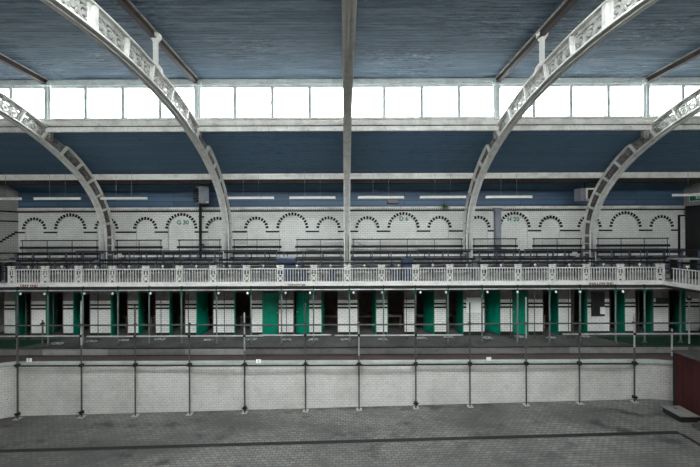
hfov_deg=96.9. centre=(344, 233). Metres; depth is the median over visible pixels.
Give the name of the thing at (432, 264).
gallery balustrade
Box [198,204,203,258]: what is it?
pipe
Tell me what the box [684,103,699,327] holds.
wall
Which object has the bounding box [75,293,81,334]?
door
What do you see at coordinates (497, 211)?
duct
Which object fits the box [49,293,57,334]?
door
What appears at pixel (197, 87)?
trim
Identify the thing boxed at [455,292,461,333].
door
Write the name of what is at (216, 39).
ceiling
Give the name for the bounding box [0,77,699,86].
trim
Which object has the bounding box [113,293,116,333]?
door
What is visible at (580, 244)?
rail
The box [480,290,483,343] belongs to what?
column
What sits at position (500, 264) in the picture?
gallery balustrade
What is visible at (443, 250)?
guard rail
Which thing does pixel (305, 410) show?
upright
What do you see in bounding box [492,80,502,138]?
trim
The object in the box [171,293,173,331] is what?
door
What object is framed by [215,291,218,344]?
column
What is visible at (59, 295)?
wall partition
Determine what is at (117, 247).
bench
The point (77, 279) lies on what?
post
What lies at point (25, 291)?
prop
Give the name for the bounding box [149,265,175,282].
gallery balustrade
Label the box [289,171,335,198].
strip light
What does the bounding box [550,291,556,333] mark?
door
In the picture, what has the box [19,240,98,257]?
rail
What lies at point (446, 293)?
prop
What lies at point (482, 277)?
post
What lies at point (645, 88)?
trim
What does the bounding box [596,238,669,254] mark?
rail
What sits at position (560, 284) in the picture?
trim
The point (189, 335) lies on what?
tube
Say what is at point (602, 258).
bench
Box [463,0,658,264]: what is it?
arch
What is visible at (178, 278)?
post
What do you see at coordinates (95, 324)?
tube
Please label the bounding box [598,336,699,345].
mat
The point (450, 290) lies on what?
door
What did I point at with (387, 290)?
door frame
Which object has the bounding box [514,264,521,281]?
post
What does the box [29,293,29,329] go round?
wall partition
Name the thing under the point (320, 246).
rail
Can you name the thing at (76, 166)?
arch
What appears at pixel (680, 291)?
column
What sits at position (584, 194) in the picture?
box
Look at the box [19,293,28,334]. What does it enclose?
door
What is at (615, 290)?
column
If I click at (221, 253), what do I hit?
bench
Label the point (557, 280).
gallery balustrade
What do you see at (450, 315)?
bench
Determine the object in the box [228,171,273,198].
strip light
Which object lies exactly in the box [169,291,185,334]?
door frame
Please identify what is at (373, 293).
door
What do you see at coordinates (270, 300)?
door
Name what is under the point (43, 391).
wall
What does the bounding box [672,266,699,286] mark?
gallery balustrade
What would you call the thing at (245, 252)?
bench
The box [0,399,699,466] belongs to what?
floor
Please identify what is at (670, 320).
wall partition
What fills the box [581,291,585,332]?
door
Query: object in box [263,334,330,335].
tube
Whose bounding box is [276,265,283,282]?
post
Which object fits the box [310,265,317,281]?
post
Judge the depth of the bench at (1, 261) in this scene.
11.25 m
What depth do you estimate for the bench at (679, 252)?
12.79 m
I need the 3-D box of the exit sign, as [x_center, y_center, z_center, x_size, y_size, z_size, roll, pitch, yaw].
[14.542,-1.475,12.550,0.205,0.340,0.940,0,0,0]
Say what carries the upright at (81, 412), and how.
on the floor
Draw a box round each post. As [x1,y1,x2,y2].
[7,266,15,283]
[40,320,45,346]
[41,266,49,283]
[74,266,82,282]
[108,266,116,282]
[142,266,149,282]
[176,265,183,282]
[209,265,216,282]
[243,265,250,282]
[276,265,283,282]
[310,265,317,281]
[344,265,350,281]
[378,265,384,281]
[412,265,419,281]
[446,264,453,281]
[480,264,487,281]
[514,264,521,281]
[548,264,555,281]
[582,264,590,280]
[616,264,624,280]
[655,264,665,280]
[668,329,674,356]
[687,296,691,343]
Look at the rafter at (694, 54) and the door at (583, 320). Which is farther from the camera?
the door at (583, 320)
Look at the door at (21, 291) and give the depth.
12.04 m
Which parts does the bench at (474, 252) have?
backrest, seat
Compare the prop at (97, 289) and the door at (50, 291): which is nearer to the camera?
the prop at (97, 289)
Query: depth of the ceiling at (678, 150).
11.15 m
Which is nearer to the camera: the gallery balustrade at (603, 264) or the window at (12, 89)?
the window at (12, 89)
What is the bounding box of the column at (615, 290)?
[613,287,617,343]
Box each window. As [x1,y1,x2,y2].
[0,86,43,118]
[52,86,193,118]
[201,85,342,117]
[353,85,492,116]
[500,84,641,116]
[650,84,699,115]
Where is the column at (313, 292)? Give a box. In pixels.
[312,288,315,344]
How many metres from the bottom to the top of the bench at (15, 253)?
0.810 m
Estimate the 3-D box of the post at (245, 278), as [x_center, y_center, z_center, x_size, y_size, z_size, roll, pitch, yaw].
[-3.479,1.451,11.000,0.260,0.615,0.070,0,0,0]
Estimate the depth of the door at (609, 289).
12.05 m
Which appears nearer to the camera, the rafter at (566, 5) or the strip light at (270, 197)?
the rafter at (566, 5)
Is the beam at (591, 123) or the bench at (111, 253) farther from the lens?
the bench at (111, 253)
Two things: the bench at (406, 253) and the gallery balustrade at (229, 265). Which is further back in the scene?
the bench at (406, 253)
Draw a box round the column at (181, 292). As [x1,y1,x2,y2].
[179,289,183,344]
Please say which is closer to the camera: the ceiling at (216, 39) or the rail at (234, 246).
the ceiling at (216, 39)
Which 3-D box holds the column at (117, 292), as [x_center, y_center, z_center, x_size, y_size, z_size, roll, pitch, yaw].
[-8.161,3.009,11.160,0.160,2.045,0.152,0,0,0]
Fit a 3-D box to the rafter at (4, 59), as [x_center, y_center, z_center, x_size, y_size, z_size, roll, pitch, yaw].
[-9.529,-4.906,7.275,0.170,0.355,5.350,0,0,0]
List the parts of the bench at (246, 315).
seat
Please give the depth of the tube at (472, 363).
10.17 m
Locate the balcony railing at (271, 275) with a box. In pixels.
[0,257,699,284]
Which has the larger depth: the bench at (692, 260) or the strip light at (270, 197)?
the strip light at (270, 197)
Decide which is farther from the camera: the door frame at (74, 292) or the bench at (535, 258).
the door frame at (74, 292)
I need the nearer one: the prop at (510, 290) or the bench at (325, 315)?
the prop at (510, 290)
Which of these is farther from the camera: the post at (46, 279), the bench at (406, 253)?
the bench at (406, 253)
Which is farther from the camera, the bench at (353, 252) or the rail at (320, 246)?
the rail at (320, 246)
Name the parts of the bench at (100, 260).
seat, backrest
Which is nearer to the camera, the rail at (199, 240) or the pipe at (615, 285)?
the pipe at (615, 285)
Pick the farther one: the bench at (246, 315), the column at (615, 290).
the bench at (246, 315)
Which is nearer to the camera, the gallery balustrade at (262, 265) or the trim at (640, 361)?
the trim at (640, 361)
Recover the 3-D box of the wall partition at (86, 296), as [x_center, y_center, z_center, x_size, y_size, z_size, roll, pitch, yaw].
[-10.888,3.021,12.720,0.060,2.040,1.120,0,0,0]
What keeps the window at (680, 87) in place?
in the wall at (695, 188)
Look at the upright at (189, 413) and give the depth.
10.22 m
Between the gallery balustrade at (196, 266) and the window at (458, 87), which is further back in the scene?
the gallery balustrade at (196, 266)
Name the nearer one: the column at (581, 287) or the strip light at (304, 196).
the column at (581, 287)
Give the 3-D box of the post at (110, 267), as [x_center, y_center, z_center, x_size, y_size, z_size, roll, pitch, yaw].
[-8.246,1.469,11.000,0.260,0.615,0.070,0,0,0]
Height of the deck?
0.400 m
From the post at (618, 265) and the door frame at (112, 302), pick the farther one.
the door frame at (112, 302)
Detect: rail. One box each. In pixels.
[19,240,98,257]
[76,250,276,273]
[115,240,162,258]
[177,239,221,258]
[232,239,281,258]
[295,239,343,256]
[351,238,462,257]
[417,249,519,272]
[473,238,517,257]
[524,248,699,271]
[532,238,581,255]
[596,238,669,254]
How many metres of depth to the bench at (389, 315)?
12.96 m
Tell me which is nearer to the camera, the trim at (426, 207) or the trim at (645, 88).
the trim at (645, 88)
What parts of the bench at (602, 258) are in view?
backrest, seat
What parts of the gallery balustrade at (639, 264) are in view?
rail, rail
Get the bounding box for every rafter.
[0,53,48,83]
[116,0,198,83]
[495,0,578,81]
[645,47,699,81]
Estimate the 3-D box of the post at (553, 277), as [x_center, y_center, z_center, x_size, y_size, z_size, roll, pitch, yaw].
[7.360,1.409,11.000,0.260,0.615,0.070,0,0,0]
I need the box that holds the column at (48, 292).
[45,291,50,345]
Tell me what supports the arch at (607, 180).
on the balcony railing at (271, 275)
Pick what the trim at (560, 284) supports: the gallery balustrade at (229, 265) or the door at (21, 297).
the gallery balustrade at (229, 265)
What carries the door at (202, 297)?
attached to the door at (197, 292)
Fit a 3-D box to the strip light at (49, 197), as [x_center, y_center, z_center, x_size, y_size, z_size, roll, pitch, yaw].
[-11.077,-1.815,11.950,1.780,1.075,0.090,0,0,0]
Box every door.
[15,291,32,334]
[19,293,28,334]
[46,291,64,334]
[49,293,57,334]
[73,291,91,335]
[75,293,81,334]
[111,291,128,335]
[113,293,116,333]
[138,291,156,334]
[141,293,144,333]
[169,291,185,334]
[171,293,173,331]
[196,291,213,334]
[198,293,207,334]
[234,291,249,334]
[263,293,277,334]
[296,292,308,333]
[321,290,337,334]
[322,292,324,333]
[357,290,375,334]
[371,292,375,333]
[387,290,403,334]
[414,290,434,333]
[423,292,432,333]
[449,290,463,335]
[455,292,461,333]
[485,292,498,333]
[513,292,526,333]
[542,289,558,334]
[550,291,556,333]
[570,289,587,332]
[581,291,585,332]
[608,289,624,332]
[614,291,622,332]
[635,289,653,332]
[642,291,649,331]
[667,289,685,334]
[672,291,682,331]
[685,205,699,256]
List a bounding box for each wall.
[0,105,17,331]
[0,364,672,418]
[4,287,699,335]
[18,189,683,258]
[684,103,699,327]
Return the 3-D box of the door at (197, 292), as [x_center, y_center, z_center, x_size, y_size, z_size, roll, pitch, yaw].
[-5.437,3.121,12.095,0.661,1.800,0.110,0,0,0]
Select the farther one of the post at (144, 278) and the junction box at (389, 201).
the junction box at (389, 201)
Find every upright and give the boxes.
[12,297,22,420]
[77,301,86,418]
[131,306,138,416]
[186,322,193,415]
[241,312,247,413]
[302,303,308,412]
[356,322,361,410]
[413,300,418,409]
[467,302,473,407]
[522,297,529,405]
[576,321,583,404]
[629,314,638,402]
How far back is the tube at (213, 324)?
10.12 m
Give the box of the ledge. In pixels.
[0,354,672,362]
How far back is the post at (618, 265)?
10.98 m
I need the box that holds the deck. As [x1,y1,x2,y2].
[0,325,699,346]
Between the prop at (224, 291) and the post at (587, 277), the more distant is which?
the prop at (224, 291)
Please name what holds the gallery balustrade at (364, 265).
on the trim at (560, 284)
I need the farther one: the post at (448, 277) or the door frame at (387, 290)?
the door frame at (387, 290)
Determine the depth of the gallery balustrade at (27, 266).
10.99 m
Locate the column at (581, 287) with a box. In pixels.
[578,287,582,343]
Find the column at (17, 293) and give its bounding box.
[15,291,19,345]
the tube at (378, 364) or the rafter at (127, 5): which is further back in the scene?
the tube at (378, 364)
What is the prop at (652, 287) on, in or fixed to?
on the deck
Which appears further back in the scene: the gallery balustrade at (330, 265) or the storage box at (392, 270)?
the storage box at (392, 270)
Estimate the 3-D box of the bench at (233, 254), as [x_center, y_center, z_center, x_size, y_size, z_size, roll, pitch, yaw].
[-2.381,0.924,12.760,4.710,0.310,0.240,0,0,0]
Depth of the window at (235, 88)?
9.98 m
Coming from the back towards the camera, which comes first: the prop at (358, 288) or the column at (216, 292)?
the prop at (358, 288)
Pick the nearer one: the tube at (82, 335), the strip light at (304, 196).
the tube at (82, 335)
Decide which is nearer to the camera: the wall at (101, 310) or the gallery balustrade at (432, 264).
the gallery balustrade at (432, 264)
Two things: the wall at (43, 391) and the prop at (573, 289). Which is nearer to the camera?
the wall at (43, 391)
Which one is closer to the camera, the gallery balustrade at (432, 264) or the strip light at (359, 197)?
the gallery balustrade at (432, 264)
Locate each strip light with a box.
[0,172,21,199]
[33,172,80,199]
[100,172,147,199]
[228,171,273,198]
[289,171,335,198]
[358,171,403,198]
[420,171,465,198]
[485,170,531,197]
[672,194,699,196]
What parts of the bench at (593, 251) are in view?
backrest, seat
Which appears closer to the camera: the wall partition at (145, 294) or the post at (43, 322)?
the post at (43, 322)
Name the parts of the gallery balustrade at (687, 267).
rail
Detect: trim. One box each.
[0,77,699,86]
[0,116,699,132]
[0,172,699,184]
[0,281,699,292]
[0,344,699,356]
[0,359,672,366]
[0,431,699,452]
[17,206,684,210]
[40,82,53,140]
[191,81,201,139]
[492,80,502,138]
[640,80,653,137]
[678,214,684,256]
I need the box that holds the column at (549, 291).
[547,289,551,343]
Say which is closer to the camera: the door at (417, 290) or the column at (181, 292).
the column at (181, 292)
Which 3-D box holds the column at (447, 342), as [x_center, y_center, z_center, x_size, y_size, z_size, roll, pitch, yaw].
[3.719,2.963,11.160,0.160,2.045,0.152,0,0,0]
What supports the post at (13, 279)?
on the trim at (560, 284)
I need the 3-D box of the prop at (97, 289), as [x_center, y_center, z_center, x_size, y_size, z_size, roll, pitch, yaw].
[-9.352,3.013,11.750,0.100,2.045,0.100,0,0,0]
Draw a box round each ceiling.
[0,0,699,79]
[0,130,699,191]
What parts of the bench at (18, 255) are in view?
seat, backrest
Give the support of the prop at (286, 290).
on the deck
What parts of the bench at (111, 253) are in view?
seat, backrest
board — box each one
[466,297,480,312]
[591,292,604,315]
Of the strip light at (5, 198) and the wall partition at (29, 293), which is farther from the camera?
the wall partition at (29, 293)
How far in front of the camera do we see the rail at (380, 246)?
13.05 m
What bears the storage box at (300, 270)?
on the balcony railing at (271, 275)
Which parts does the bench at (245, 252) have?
seat, backrest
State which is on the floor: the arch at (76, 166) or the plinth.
the plinth
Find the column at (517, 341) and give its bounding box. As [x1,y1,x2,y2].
[515,290,519,343]
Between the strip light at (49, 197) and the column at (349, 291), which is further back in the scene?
the strip light at (49, 197)
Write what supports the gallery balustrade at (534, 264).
on the trim at (560, 284)
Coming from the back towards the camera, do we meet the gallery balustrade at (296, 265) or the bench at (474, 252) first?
the bench at (474, 252)
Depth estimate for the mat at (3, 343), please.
11.39 m
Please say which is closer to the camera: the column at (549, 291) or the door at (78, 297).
the column at (549, 291)
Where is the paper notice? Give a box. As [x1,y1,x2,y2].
[600,307,604,313]
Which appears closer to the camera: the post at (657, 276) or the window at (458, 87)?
the window at (458, 87)
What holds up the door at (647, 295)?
attached to the door frame at (650, 290)
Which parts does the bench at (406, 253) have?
backrest, seat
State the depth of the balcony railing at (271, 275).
11.72 m
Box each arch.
[0,92,113,266]
[40,0,231,265]
[342,0,356,264]
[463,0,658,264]
[582,88,699,264]
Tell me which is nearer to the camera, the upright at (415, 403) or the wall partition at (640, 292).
the upright at (415, 403)
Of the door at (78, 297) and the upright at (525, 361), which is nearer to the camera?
the upright at (525, 361)
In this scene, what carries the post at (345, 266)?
on the trim at (560, 284)
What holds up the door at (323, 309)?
attached to the door frame at (321, 290)
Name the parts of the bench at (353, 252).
backrest, seat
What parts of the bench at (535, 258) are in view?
backrest, seat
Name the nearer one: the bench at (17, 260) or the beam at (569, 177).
the bench at (17, 260)
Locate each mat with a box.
[0,340,59,347]
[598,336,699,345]
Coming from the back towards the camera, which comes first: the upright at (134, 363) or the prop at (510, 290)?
the prop at (510, 290)
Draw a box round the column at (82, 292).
[80,289,85,345]
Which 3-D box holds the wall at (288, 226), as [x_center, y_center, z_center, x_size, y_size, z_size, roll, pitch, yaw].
[0.274,-0.151,13.545,28.770,4.300,0.310,0,0,0]
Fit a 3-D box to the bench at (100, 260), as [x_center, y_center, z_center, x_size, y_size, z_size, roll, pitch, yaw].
[-7.105,1.362,11.580,4.260,0.770,0.240,0,0,0]
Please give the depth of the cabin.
9.52 m
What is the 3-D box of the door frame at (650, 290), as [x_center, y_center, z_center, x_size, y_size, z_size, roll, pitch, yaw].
[11.646,3.056,12.095,0.700,1.800,0.110,0,0,0]
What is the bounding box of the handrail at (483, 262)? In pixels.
[0,261,699,265]
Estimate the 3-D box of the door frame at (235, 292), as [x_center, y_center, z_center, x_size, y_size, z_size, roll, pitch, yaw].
[-3.960,3.115,12.095,0.661,1.800,0.110,0,0,0]
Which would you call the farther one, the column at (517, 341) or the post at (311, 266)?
the column at (517, 341)
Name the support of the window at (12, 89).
in the wall at (8, 208)
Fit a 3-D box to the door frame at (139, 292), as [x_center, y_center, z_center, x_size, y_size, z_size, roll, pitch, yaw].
[-7.682,3.129,12.095,0.680,1.800,0.110,0,0,0]
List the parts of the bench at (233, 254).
seat, backrest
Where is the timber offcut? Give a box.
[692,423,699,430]
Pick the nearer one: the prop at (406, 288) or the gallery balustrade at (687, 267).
the gallery balustrade at (687, 267)
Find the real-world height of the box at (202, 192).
1.116 m
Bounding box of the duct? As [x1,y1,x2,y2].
[493,208,501,257]
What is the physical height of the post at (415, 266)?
0.615 m
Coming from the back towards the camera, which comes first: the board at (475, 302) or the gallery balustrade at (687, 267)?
the board at (475, 302)
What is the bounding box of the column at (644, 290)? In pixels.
[641,287,647,342]
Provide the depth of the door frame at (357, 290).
12.05 m
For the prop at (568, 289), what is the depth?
11.74 m
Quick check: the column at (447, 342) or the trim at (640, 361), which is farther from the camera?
the column at (447, 342)
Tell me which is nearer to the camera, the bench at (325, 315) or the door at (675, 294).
the door at (675, 294)
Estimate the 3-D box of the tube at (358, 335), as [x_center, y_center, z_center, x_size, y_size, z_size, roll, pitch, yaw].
[1.776,3.353,10.180,4.199,0.070,0.080,0,0,0]
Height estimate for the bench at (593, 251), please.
0.810 m
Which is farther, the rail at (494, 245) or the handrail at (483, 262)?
the rail at (494, 245)
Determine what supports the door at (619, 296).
attached to the door at (609, 289)
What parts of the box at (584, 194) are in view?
casing, window panel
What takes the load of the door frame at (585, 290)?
in the wall at (101, 310)
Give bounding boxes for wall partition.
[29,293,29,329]
[57,293,61,328]
[84,293,88,329]
[144,293,147,328]
[173,293,174,327]
[548,294,548,325]
[610,291,613,327]
[636,291,642,326]
[669,291,671,326]
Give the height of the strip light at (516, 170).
1.075 m
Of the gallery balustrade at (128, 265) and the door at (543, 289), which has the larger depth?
the door at (543, 289)
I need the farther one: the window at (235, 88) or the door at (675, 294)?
the door at (675, 294)
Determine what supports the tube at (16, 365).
attached to the upright at (18, 413)
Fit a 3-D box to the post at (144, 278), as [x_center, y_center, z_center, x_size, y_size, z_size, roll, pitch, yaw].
[-7.054,1.464,11.000,0.260,0.615,0.070,0,0,0]
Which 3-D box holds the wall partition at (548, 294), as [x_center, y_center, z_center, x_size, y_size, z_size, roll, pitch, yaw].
[8.739,2.947,12.720,0.060,2.040,1.120,0,0,0]
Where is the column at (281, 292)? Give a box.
[280,290,283,344]
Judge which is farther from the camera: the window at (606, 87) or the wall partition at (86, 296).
the wall partition at (86, 296)
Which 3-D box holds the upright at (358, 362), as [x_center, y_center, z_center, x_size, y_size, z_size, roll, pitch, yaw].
[0.470,4.384,10.240,0.225,2.892,0.180,0,0,0]
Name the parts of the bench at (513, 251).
backrest, seat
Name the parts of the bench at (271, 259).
seat, backrest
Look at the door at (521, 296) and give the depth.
12.11 m
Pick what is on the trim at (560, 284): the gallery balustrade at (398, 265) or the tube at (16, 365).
the gallery balustrade at (398, 265)
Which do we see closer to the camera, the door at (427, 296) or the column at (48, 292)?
the column at (48, 292)
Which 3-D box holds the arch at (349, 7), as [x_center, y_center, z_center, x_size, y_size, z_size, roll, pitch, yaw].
[0.084,-1.630,5.800,0.320,6.700,13.920,0,0,0]
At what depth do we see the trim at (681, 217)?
13.35 m
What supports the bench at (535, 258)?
on the balcony railing at (271, 275)
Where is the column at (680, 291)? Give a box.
[678,290,682,342]
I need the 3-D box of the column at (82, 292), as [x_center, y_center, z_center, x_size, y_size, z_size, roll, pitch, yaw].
[-9.421,3.013,11.160,0.160,2.045,0.152,0,0,0]
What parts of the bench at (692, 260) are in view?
seat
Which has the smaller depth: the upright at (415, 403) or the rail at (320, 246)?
the upright at (415, 403)
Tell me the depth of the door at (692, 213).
13.01 m
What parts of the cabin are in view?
corner trim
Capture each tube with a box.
[0,324,212,325]
[0,334,83,337]
[15,365,187,366]
[86,334,262,337]
[188,364,415,366]
[213,324,470,325]
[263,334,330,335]
[335,334,462,336]
[416,363,638,364]
[467,322,699,324]
[562,332,699,334]
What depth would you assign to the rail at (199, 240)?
13.07 m
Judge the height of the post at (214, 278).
0.615 m
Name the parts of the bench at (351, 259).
backrest, seat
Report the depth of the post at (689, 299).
11.01 m
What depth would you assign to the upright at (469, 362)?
10.22 m
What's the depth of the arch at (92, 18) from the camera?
7.38 m
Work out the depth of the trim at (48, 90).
9.92 m
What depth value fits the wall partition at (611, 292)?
12.99 m
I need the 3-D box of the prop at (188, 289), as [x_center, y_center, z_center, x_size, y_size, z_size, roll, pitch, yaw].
[-5.925,3.000,11.750,0.100,2.045,0.100,0,0,0]
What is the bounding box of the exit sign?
[689,193,699,201]
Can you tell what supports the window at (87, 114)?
in the wall at (8, 208)
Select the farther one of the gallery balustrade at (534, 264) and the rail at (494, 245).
the rail at (494, 245)
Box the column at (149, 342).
[147,289,151,345]
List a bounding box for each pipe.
[0,284,670,291]
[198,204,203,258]
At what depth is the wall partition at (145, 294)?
13.05 m
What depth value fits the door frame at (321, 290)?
12.04 m
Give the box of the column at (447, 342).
[446,288,449,343]
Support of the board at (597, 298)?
attached to the wall at (101, 310)
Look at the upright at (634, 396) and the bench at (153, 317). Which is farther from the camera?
the bench at (153, 317)
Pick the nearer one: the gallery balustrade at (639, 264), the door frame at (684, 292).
the gallery balustrade at (639, 264)
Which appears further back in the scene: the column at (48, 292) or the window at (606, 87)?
the column at (48, 292)
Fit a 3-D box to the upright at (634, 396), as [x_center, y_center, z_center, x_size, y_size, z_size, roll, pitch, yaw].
[9.569,4.125,10.240,0.225,2.906,0.180,0,0,0]
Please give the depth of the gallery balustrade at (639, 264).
10.99 m
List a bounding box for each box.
[193,184,208,203]
[277,256,296,280]
[299,269,305,280]
[328,269,333,280]
[388,200,397,202]
[391,269,400,280]
[401,258,413,280]
[574,183,593,201]
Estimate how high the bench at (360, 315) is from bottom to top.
0.540 m
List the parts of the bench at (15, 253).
backrest, seat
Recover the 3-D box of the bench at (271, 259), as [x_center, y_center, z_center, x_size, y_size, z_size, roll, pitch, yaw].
[-2.380,1.344,11.580,4.710,0.770,0.240,0,0,0]
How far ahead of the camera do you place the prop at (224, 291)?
11.74 m
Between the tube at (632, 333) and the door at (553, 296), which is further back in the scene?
the door at (553, 296)
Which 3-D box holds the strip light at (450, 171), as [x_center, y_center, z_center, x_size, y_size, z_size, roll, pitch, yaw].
[3.784,-1.871,11.950,1.780,1.075,0.090,0,0,0]
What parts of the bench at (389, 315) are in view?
seat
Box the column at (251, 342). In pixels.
[249,291,252,344]
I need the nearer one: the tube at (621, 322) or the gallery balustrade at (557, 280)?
the tube at (621, 322)
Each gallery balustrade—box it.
[14,266,40,283]
[48,266,74,282]
[82,265,108,282]
[115,265,141,282]
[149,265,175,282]
[183,265,209,282]
[216,265,242,282]
[250,265,276,282]
[284,265,309,282]
[317,264,343,281]
[351,264,377,281]
[385,264,411,281]
[419,264,445,281]
[454,264,479,281]
[487,264,514,281]
[522,264,548,281]
[556,264,582,281]
[590,263,616,280]
[624,263,655,280]
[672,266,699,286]
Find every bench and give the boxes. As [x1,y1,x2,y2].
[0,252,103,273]
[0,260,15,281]
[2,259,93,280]
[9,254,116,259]
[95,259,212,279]
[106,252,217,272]
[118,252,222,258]
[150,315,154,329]
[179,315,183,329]
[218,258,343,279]
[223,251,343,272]
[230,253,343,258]
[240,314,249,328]
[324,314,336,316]
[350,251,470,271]
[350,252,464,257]
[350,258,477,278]
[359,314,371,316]
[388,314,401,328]
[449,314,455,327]
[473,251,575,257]
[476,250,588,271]
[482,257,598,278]
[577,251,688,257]
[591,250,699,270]
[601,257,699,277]
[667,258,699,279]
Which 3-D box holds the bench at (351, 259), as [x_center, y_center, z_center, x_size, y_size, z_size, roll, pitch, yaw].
[2.570,1.325,11.580,4.710,0.770,0.240,0,0,0]
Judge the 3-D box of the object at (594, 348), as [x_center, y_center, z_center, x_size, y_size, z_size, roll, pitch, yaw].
[0.291,4.129,10.920,28.770,0.284,0.160,0,0,0]
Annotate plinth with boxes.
[661,406,699,421]
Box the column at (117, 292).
[115,289,120,345]
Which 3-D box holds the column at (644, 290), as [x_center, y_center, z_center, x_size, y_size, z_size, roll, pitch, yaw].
[10.793,2.937,11.160,0.160,2.045,0.152,0,0,0]
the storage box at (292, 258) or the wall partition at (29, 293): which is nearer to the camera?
the storage box at (292, 258)
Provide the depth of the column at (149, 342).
11.14 m
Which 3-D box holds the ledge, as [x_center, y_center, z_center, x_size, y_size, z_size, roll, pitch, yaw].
[0.291,4.334,5.700,28.770,0.129,10.400,0,0,0]
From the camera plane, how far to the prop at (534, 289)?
11.74 m
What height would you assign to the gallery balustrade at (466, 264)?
0.635 m
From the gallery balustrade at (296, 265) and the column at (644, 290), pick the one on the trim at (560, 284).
the gallery balustrade at (296, 265)
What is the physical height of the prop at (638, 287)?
2.045 m
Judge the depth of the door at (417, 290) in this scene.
12.05 m
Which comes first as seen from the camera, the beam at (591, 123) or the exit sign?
the beam at (591, 123)
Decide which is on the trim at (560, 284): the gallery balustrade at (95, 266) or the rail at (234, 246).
the gallery balustrade at (95, 266)
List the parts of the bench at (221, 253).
seat, backrest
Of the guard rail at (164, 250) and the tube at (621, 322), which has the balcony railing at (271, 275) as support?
the guard rail at (164, 250)
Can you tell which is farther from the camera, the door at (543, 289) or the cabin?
the door at (543, 289)
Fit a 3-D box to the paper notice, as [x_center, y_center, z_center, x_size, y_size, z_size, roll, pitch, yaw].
[9.978,2.999,11.996,0.174,0.271,0.022,0,0,0]
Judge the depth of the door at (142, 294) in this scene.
12.42 m
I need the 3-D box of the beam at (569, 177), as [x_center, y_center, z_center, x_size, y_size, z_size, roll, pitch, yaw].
[0.267,-2.171,12.325,28.770,0.380,0.350,0,0,0]
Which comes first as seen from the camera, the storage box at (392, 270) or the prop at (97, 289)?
the storage box at (392, 270)
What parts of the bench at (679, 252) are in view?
backrest, seat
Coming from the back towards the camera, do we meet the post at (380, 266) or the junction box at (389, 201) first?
the junction box at (389, 201)
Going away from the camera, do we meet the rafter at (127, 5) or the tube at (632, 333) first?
the rafter at (127, 5)
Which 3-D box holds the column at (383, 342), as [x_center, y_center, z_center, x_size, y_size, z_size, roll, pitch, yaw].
[1.397,2.972,11.160,0.160,2.045,0.152,0,0,0]
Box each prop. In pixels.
[25,291,27,339]
[52,289,54,339]
[96,289,98,339]
[187,289,188,339]
[223,291,225,338]
[286,290,287,338]
[357,288,358,338]
[405,288,407,338]
[445,293,446,338]
[508,290,511,337]
[533,289,535,337]
[567,289,569,337]
[572,289,574,337]
[638,287,638,336]
[652,287,652,336]
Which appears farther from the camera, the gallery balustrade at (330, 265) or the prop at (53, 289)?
the prop at (53, 289)
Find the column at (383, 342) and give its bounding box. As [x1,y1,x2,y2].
[381,288,385,344]
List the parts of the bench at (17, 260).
seat, backrest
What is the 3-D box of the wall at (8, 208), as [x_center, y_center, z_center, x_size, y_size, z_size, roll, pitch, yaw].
[-14.258,-0.596,5.800,0.308,9.500,15.200,0,0,0]
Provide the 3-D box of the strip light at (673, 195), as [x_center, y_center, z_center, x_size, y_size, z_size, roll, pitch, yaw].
[13.536,-1.951,11.950,1.780,1.075,0.090,0,0,0]
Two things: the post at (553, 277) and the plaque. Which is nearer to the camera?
the post at (553, 277)
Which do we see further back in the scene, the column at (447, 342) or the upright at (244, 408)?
the column at (447, 342)
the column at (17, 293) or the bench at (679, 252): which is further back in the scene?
the bench at (679, 252)
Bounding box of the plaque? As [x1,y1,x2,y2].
[656,298,668,303]
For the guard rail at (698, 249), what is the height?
0.882 m
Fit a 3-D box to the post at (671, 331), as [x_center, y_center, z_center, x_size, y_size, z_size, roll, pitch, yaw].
[11.204,3.754,10.620,0.144,0.947,0.140,0,0,0]
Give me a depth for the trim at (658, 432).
8.67 m
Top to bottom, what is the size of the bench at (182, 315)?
0.540 m
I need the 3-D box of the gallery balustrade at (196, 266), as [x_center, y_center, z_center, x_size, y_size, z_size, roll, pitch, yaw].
[-5.267,1.448,11.000,0.950,0.635,0.076,0,0,0]
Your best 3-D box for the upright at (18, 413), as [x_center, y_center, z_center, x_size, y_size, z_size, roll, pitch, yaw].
[-10.812,4.131,10.240,0.225,4.019,0.180,0,0,0]
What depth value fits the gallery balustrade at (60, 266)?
10.99 m
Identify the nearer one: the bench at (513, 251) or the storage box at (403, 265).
the storage box at (403, 265)
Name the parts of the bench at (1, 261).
seat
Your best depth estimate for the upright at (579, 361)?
10.22 m
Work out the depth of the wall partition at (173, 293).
13.22 m
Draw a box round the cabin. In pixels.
[671,350,699,420]
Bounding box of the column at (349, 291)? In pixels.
[347,288,351,344]
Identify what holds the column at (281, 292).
on the deck

